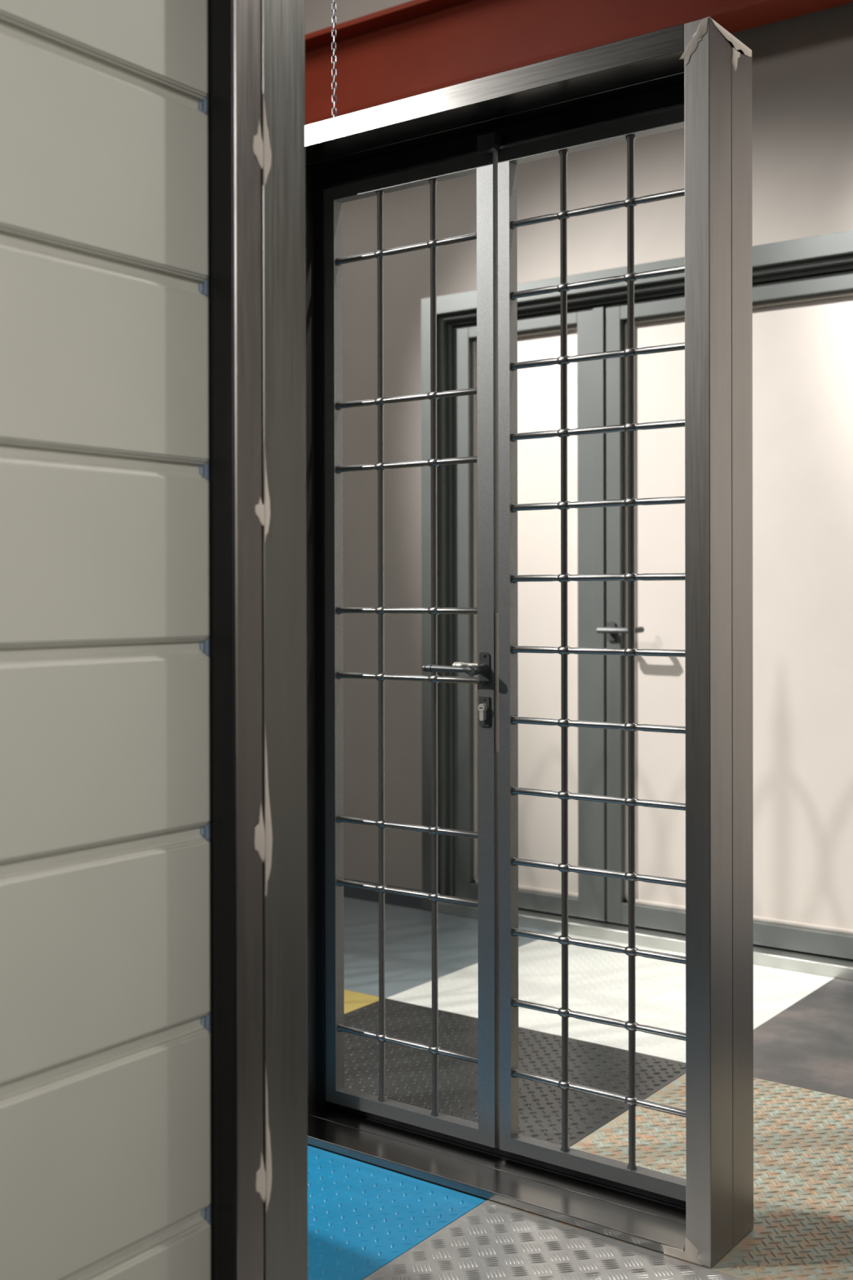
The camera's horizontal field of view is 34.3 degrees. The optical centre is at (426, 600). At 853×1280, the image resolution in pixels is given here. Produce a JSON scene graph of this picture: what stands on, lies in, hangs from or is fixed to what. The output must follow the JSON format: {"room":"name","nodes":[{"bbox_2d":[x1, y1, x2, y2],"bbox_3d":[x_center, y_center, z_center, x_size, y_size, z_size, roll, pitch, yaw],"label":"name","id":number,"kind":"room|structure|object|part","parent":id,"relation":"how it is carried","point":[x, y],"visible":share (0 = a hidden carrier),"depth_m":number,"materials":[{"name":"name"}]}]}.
{"room":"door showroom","nodes":[
{"label":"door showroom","id":0,"kind":"room"},
{"bbox_2d":[304,0,852,890],"bbox_3d":[1.464,-0.874,4.545,11.000,4.320,0.100,0,0,36],"label":"wall","id":1,"kind":"structure","parent":0,"point":[802,65],"depth_m":5.58,"materials":[{"name":"beige paint"}]},
{"bbox_2d":[421,230,852,980],"bbox_3d":[0.804,0.015,4.783,1.847,2.305,0.276,0,0,36],"label":"double door","id":2,"kind":"structure","parent":1,"relation":"in","point":[802,288],"depth_m":4.78,"materials":[{"name":"grey metal"}]},
{"bbox_3d":[0.377,0.046,5.049,0.656,2.150,0.060,0,0,36],"label":"door","id":3,"kind":"part","parent":2,"relation":"part of","materials":[{"name":"grey metal"}]},
{"bbox_3d":[0.375,0.039,5.073,0.472,2.048,0.015,0,0,36],"label":"infill panel","id":4,"kind":"part","parent":2,"relation":"part of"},
{"bbox_3d":[0.671,0.107,4.754,0.158,0.066,0.072,0,0,36],"label":"lever handle","id":5,"kind":"part","parent":2,"relation":"part of","materials":[{"name":"silver metal"}]},
{"bbox_3d":[0.748,1.147,4.707,1.711,0.040,0.076,0,0,36],"label":"door sill","id":6,"kind":"part","parent":2,"relation":"part of","materials":[{"name":"metal"}]},
{"bbox_3d":[1.057,0.046,4.553,1.022,2.150,0.060,0,0,36],"label":"door","id":7,"kind":"part","parent":2,"relation":"part of","materials":[{"name":"grey metal"}]},
{"bbox_3d":[1.059,0.038,4.573,0.892,2.030,0.015,0,0,36],"label":"infill panel","id":8,"kind":"part","parent":2,"relation":"part of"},
{"bbox_2d":[307,897,852,1279],"bbox_3d":[-0.005,1.174,3.390,2.988,0.006,2.940,0,0,36],"label":"floor","id":9,"kind":"structure","parent":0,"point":[802,1229],"depth_m":3.23,"materials":[{"name":"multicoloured metal"}]},
{"bbox_2d":[0,0,307,1279],"bbox_3d":[-0.966,0.024,0.930,0.102,2.320,2.572,0,0,36],"label":"door","id":10,"kind":"structure","parent":9,"relation":"on","point":[153,1080],"depth_m":1.76,"materials":[{"name":"grey metal"}]},
{"bbox_3d":[-1.007,0.078,0.906,0.042,2.188,2.374,0,0,36],"label":"door panel","id":11,"kind":"part","parent":10,"relation":"part of","materials":[{"name":"white metal"}]},
{"bbox_3d":[-0.250,0.019,1.856,0.034,2.320,0.053,0,0,36],"label":"frame post","id":12,"kind":"part","parent":10,"relation":"part of","materials":[{"name":"metal"}]},
{"bbox_3d":[-0.234,0.019,1.934,0.100,2.320,0.087,0,0,36],"label":"frame post","id":13,"kind":"part","parent":10,"relation":"part of","materials":[{"name":"metal"}]},
{"bbox_2d":[305,16,753,1267],"bbox_3d":[0.129,0.075,2.840,1.083,2.199,0.228,0,0,36],"label":"door","id":14,"kind":"structure","parent":9,"relation":"on","point":[695,77],"depth_m":2.78,"materials":[{"name":"metal"}]},
{"bbox_3d":[-0.272,0.075,3.168,0.048,2.198,0.094,0,0,36],"label":"frame post","id":15,"kind":"part","parent":14,"relation":"part of","materials":[{"name":"metal"}]},
{"bbox_3d":[-0.038,0.102,3.021,0.462,2.071,0.030,0,0,36],"label":"door","id":16,"kind":"part","parent":14,"relation":"part of","materials":[{"name":"grey paint"}]},
{"bbox_3d":[0.060,0.144,2.899,0.142,0.025,0.051,0,0,36],"label":"lever handle","id":17,"kind":"part","parent":14,"relation":"part of","materials":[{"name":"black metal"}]},
{"bbox_3d":[0.107,0.143,2.965,0.142,0.025,0.051,0,0,36],"label":"lever handle","id":18,"kind":"part","parent":14,"relation":"part of","materials":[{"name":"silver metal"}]},
{"bbox_3d":[0.121,0.231,2.884,0.025,0.062,0.004,0,0,36],"label":"lock plate","id":19,"kind":"part","parent":14,"relation":"part of","materials":[{"name":"black metal"}]},
{"bbox_3d":[0.121,0.141,2.884,0.025,0.068,0.003,0,0,36],"label":"handle plate","id":20,"kind":"part","parent":14,"relation":"part of","materials":[{"name":"black metal"}]},
{"bbox_3d":[0.129,-0.942,2.853,0.044,0.034,0.022,0,0,36],"label":"stop plate","id":21,"kind":"part","parent":14,"relation":"part of","materials":[{"name":"black metal"}]},
{"bbox_3d":[0.148,1.165,2.867,0.985,0.018,0.094,0,0,36],"label":"door sill","id":22,"kind":"part","parent":14,"relation":"part of","materials":[{"name":"metal"}]},
{"bbox_3d":[0.092,1.165,2.791,0.985,0.018,0.094,0,0,36],"label":"door sill","id":23,"kind":"part","parent":14,"relation":"part of","materials":[{"name":"metal"}]},
{"bbox_3d":[0.345,0.103,2.741,0.462,2.071,0.030,0,0,36],"label":"door","id":24,"kind":"part","parent":14,"relation":"part of","materials":[{"name":"grey paint"}]},
{"bbox_3d":[0.506,0.075,2.482,0.048,2.198,0.094,0,0,36],"label":"frame post","id":25,"kind":"part","parent":14,"relation":"part of","materials":[{"name":"metal"}]},
{"bbox_3d":[0.563,0.075,2.559,0.048,2.198,0.094,0,0,36],"label":"frame post","id":26,"kind":"part","parent":14,"relation":"part of","materials":[{"name":"metal"}]},
{"bbox_2d":[343,878,852,980],"bbox_3d":[-1.065,1.246,1.086,11.000,0.116,8.487,0,0,36],"label":"baseboard","id":27,"kind":"structure","parent":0,"point":[348,892],"depth_m":5.37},
{"bbox_3d":[-5.550,-0.858,4.354,0.100,4.320,8.487,0,0,36],"label":"wall","id":28,"kind":"structure","parent":0,"visible":0},
{"bbox_2d":[304,0,852,124],"bbox_3d":[1.331,-2.102,4.362,10.996,0.365,0.170,0,0,36],"label":"steel beam","id":29,"kind":"structure","parent":28,"relation":"attached to","point":[414,47],"depth_m":5.20,"materials":[{"name":"red metal"}]},
{"bbox_3d":[-1.074,-3.066,1.071,11.000,0.100,8.487,0,0,36],"label":"ceiling","id":30,"kind":"structure","parent":0,"visible":0},
{"bbox_2d":[331,0,336,117],"bbox_3d":[-0.206,-2.022,3.058,0.026,1.996,0.010,0,0,36],"label":"chain","id":31,"kind":"object","parent":30,"relation":"hanging from","point":[333,3],"visible":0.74,"depth_m":3.06,"materials":[{"name":"metal"}]}
]}

